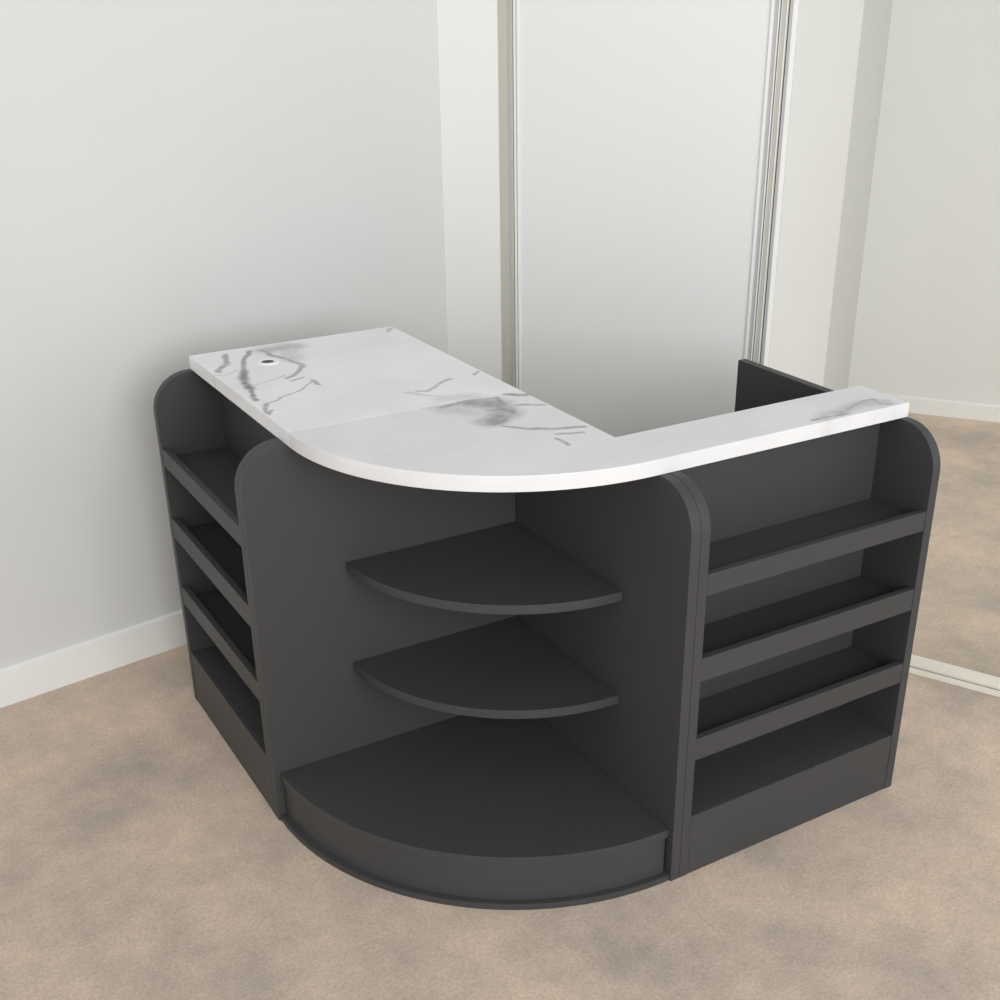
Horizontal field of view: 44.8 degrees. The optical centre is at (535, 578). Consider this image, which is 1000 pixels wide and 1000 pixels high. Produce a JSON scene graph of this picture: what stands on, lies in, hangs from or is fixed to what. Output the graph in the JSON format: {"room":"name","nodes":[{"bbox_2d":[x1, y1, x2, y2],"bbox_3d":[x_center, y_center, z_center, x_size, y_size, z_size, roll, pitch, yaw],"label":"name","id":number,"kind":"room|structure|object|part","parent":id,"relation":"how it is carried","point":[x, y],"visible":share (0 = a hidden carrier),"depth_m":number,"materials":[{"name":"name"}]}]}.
{"room":"reception area","nodes":[
{"label":"reception area","id":0,"kind":"room"},
{"bbox_2d":[0,0,447,667],"bbox_3d":[-2.604,-0.432,2.139,6.000,2.600,0.120,-21,33,-36],"label":"wall","id":1,"kind":"structure","parent":0,"point":[180,179],"depth_m":3.39,"materials":[{"name":"paint"}]},
{"bbox_2d":[0,609,186,707],"bbox_3d":[-2.566,0.708,2.634,5.985,0.116,0.014,-21,33,-36],"label":"baseboard","id":2,"kind":"structure","parent":1,"relation":"attached to","point":[23,680],"depth_m":3.59,"materials":[{"name":"paint"}]},
{"bbox_2d":[437,0,501,380],"bbox_3d":[-0.172,-1.270,3.856,0.219,2.600,0.120,15,30,29],"label":"wall","id":3,"kind":"structure","parent":0,"point":[467,29],"depth_m":3.81,"materials":[{"name":"paint"}]},
{"bbox_2d":[497,0,510,384],"bbox_3d":[-0.066,-1.241,3.795,0.031,2.600,0.122,15,30,29],"label":"trim","id":4,"kind":"structure","parent":3,"relation":"attached to","point":[502,4],"depth_m":3.75,"materials":[{"name":"paint"}]},
{"bbox_2d":[0,413,999,999],"bbox_3d":[0.687,0.785,2.678,12.500,0.060,12.000,-15,30,-28],"label":"floor","id":5,"kind":"structure","parent":0,"point":[141,859],"depth_m":2.75,"materials":[{"name":"beige carpet"}]},
{"bbox_2d":[153,369,280,814],"bbox_3d":[-0.525,-0.044,3.211,0.685,0.962,0.653,-15,30,-28],"label":"display unit","id":6,"kind":"object","parent":5,"relation":"on","point":[206,441],"visible":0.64,"depth_m":3.15,"materials":[{"name":"grey laminate"}]},
{"bbox_3d":[-0.689,-0.161,3.451,0.685,0.962,0.025,-15,30,-28],"label":"panel","id":7,"kind":"part","parent":6,"relation":"part of","materials":[{"name":"grey laminate"}]},
{"bbox_2d":[177,447,240,516],"bbox_3d":[-0.736,-0.216,2.982,0.152,0.018,0.603,-15,30,-28],"label":"shelf","id":8,"kind":"object","parent":6,"relation":"attached to","point":[216,467],"depth_m":3.07,"materials":[{"name":"grey laminate"}]},
{"bbox_2d":[187,521,246,594],"bbox_3d":[-0.736,-0.031,3.072,0.152,0.018,0.603,-15,30,-28],"label":"shelf","id":9,"kind":"object","parent":6,"relation":"attached to","point":[216,540],"depth_m":3.13,"materials":[{"name":"grey laminate"}]},
{"bbox_2d":[195,589,255,669],"bbox_3d":[-0.736,0.149,3.160,0.152,0.018,0.603,-15,30,-28],"label":"shelf","id":10,"kind":"object","parent":6,"relation":"attached to","point":[214,601],"depth_m":3.20,"materials":[{"name":"grey laminate"}]},
{"bbox_2d":[197,646,263,741],"bbox_3d":[-0.736,0.307,3.237,0.152,0.018,0.603,-15,30,-28],"label":"shelf","id":11,"kind":"object","parent":6,"relation":"attached to","point":[226,684],"depth_m":3.24,"materials":[{"name":"grey laminate"}]},
{"bbox_3d":[-0.664,-0.006,3.134,0.016,0.961,0.603,-15,30,-28],"label":"panel","id":12,"kind":"part","parent":6,"relation":"part of","materials":[{"name":"grey laminate"}]},
{"bbox_3d":[-0.361,0.074,2.970,0.684,0.962,0.024,-15,30,-28],"label":"panel","id":13,"kind":"part","parent":6,"relation":"part of","materials":[{"name":"grey laminate"}]},
{"bbox_2d":[189,326,518,446],"bbox_3d":[-0.466,-0.496,2.997,0.577,0.038,0.701,-15,30,-28],"label":"desktop","id":14,"kind":"object","parent":6,"relation":"on","point":[296,385],"visible":0.96,"depth_m":2.95,"materials":[{"name":"white stone"}]},
{"bbox_2d":[238,441,700,909],"bbox_3d":[-0.158,0.208,2.694,0.710,0.962,0.710,-15,30,-28],"label":"corner shelf unit","id":15,"kind":"object","parent":5,"relation":"on","point":[479,700],"visible":0.99,"depth_m":2.80,"materials":[{"name":"grey laminate"}]},
{"bbox_3d":[-0.348,0.083,2.951,0.684,0.962,0.025,-15,30,-28],"label":"panel","id":16,"kind":"part","parent":15,"relation":"part of","materials":[{"name":"grey laminate"}]},
{"bbox_3d":[-0.159,0.528,2.843,0.670,0.021,0.670,-15,30,-28],"label":"board","id":17,"kind":"part","parent":15,"relation":"part of","materials":[{"name":"grey laminate"}]},
{"bbox_3d":[-0.125,0.005,2.748,0.460,0.022,0.460,-15,30,-28],"label":"curved shelf","id":18,"kind":"part","parent":15,"relation":"part of","materials":[{"name":"grey laminate"}]},
{"bbox_3d":[-0.125,0.245,2.865,0.460,0.022,0.460,-15,30,-28],"label":"curved shelf","id":19,"kind":"part","parent":15,"relation":"part of","materials":[{"name":"grey laminate"}]},
{"bbox_3d":[0.135,0.130,2.855,0.025,0.962,0.710,-15,30,-28],"label":"panel","id":20,"kind":"part","parent":15,"relation":"part of","materials":[{"name":"grey laminate"}]},
{"bbox_2d":[669,359,940,877],"bbox_3d":[0.445,0.053,3.013,0.686,0.962,0.685,-15,30,-28],"label":"display unit","id":21,"kind":"object","parent":5,"relation":"on","point":[813,552],"visible":0.82,"depth_m":2.83,"materials":[{"name":"grey laminate"}]},
{"bbox_2d":[289,385,909,491],"bbox_3d":[0.164,-0.342,2.686,1.289,0.035,0.546,-15,30,-28],"label":"countertop","id":22,"kind":"structure","parent":21,"relation":"on","point":[516,441],"depth_m":2.54,"materials":[{"name":"white stone"}]},
{"bbox_3d":[0.270,0.205,2.700,0.024,0.962,0.274,-15,30,-28],"label":"panel","id":23,"kind":"part","parent":21,"relation":"part of","materials":[{"name":"grey laminate"}]},
{"bbox_3d":[0.530,0.114,2.887,0.637,0.961,0.016,-15,30,-28],"label":"panel","id":24,"kind":"part","parent":21,"relation":"part of","materials":[{"name":"grey laminate"}]},
{"bbox_2d":[692,705,886,810],"bbox_3d":[0.574,0.439,2.966,0.637,0.018,0.152,-15,30,-28],"label":"shelf","id":25,"kind":"object","parent":21,"relation":"attached to","point":[744,774],"depth_m":2.96,"materials":[{"name":"grey laminate"}]},
{"bbox_2d":[697,647,883,733],"bbox_3d":[0.574,0.281,2.889,0.637,0.018,0.152,-15,30,-28],"label":"shelf","id":26,"kind":"object","parent":21,"relation":"attached to","point":[723,704],"depth_m":2.90,"materials":[{"name":"grey laminate"}]},
{"bbox_2d":[702,576,890,653],"bbox_3d":[0.574,0.102,2.801,0.637,0.018,0.152,-15,30,-28],"label":"shelf","id":27,"kind":"object","parent":21,"relation":"attached to","point":[736,625],"depth_m":2.82,"materials":[{"name":"grey laminate"}]},
{"bbox_2d":[708,499,903,569],"bbox_3d":[0.574,-0.083,2.711,0.637,0.018,0.152,-15,30,-28],"label":"shelf","id":28,"kind":"object","parent":21,"relation":"attached to","point":[746,542],"depth_m":2.74,"materials":[{"name":"grey laminate"}]},
{"bbox_3d":[0.727,-0.023,3.168,0.025,0.962,0.685,-15,30,-28],"label":"panel","id":29,"kind":"part","parent":21,"relation":"part of","materials":[{"name":"grey laminate"}]},
{"bbox_2d":[769,0,892,390],"bbox_3d":[1.043,-1.536,4.399,0.100,2.600,2.430,10,28,19],"label":"wall","id":30,"kind":"structure","parent":0,"point":[829,31],"depth_m":4.31,"materials":[{"name":"white paint"}]},
{"bbox_2d":[507,0,781,436],"bbox_3d":[0.280,-1.097,3.567,0.840,2.518,0.028,15,30,29],"label":"door","id":31,"kind":"structure","parent":30,"relation":"in","point":[639,131],"depth_m":3.55,"materials":[{"name":"paint"}]},
{"bbox_2d":[753,0,999,689],"bbox_3d":[1.633,-0.727,2.818,2.340,2.526,0.046,15,30,28],"label":"door frame","id":32,"kind":"structure","parent":30,"relation":"in","point":[790,9],"depth_m":3.34,"materials":[{"name":"metal"}]},
{"bbox_3d":[1.643,0.388,3.372,2.271,0.035,0.020,15,30,29],"label":"rail","id":33,"kind":"part","parent":32,"relation":"part of","materials":[{"name":"metal"}]},
{"bbox_2d":[909,666,999,696],"bbox_3d":[1.279,0.315,3.559,3.200,0.011,0.028,15,30,29],"label":"trim","id":34,"kind":"structure","parent":30,"relation":"attached to","point":[913,670],"depth_m":3.58,"materials":[{"name":"paint"}]},
{"bbox_2d":[848,0,999,404],"bbox_3d":[3.831,-1.658,4.649,5.100,2.600,0.120,10,28,19],"label":"wall","id":35,"kind":"structure","parent":0,"point":[927,324],"depth_m":5.47,"materials":[{"name":"white paint"}]},
{"bbox_2d":[884,393,999,422],"bbox_3d":[3.860,-0.489,5.126,4.985,0.080,0.014,10,28,19],"label":"baseboard","id":36,"kind":"structure","parent":35,"relation":"attached to","point":[918,405],"depth_m":5.78,"materials":[{"name":"paint"}]}
]}

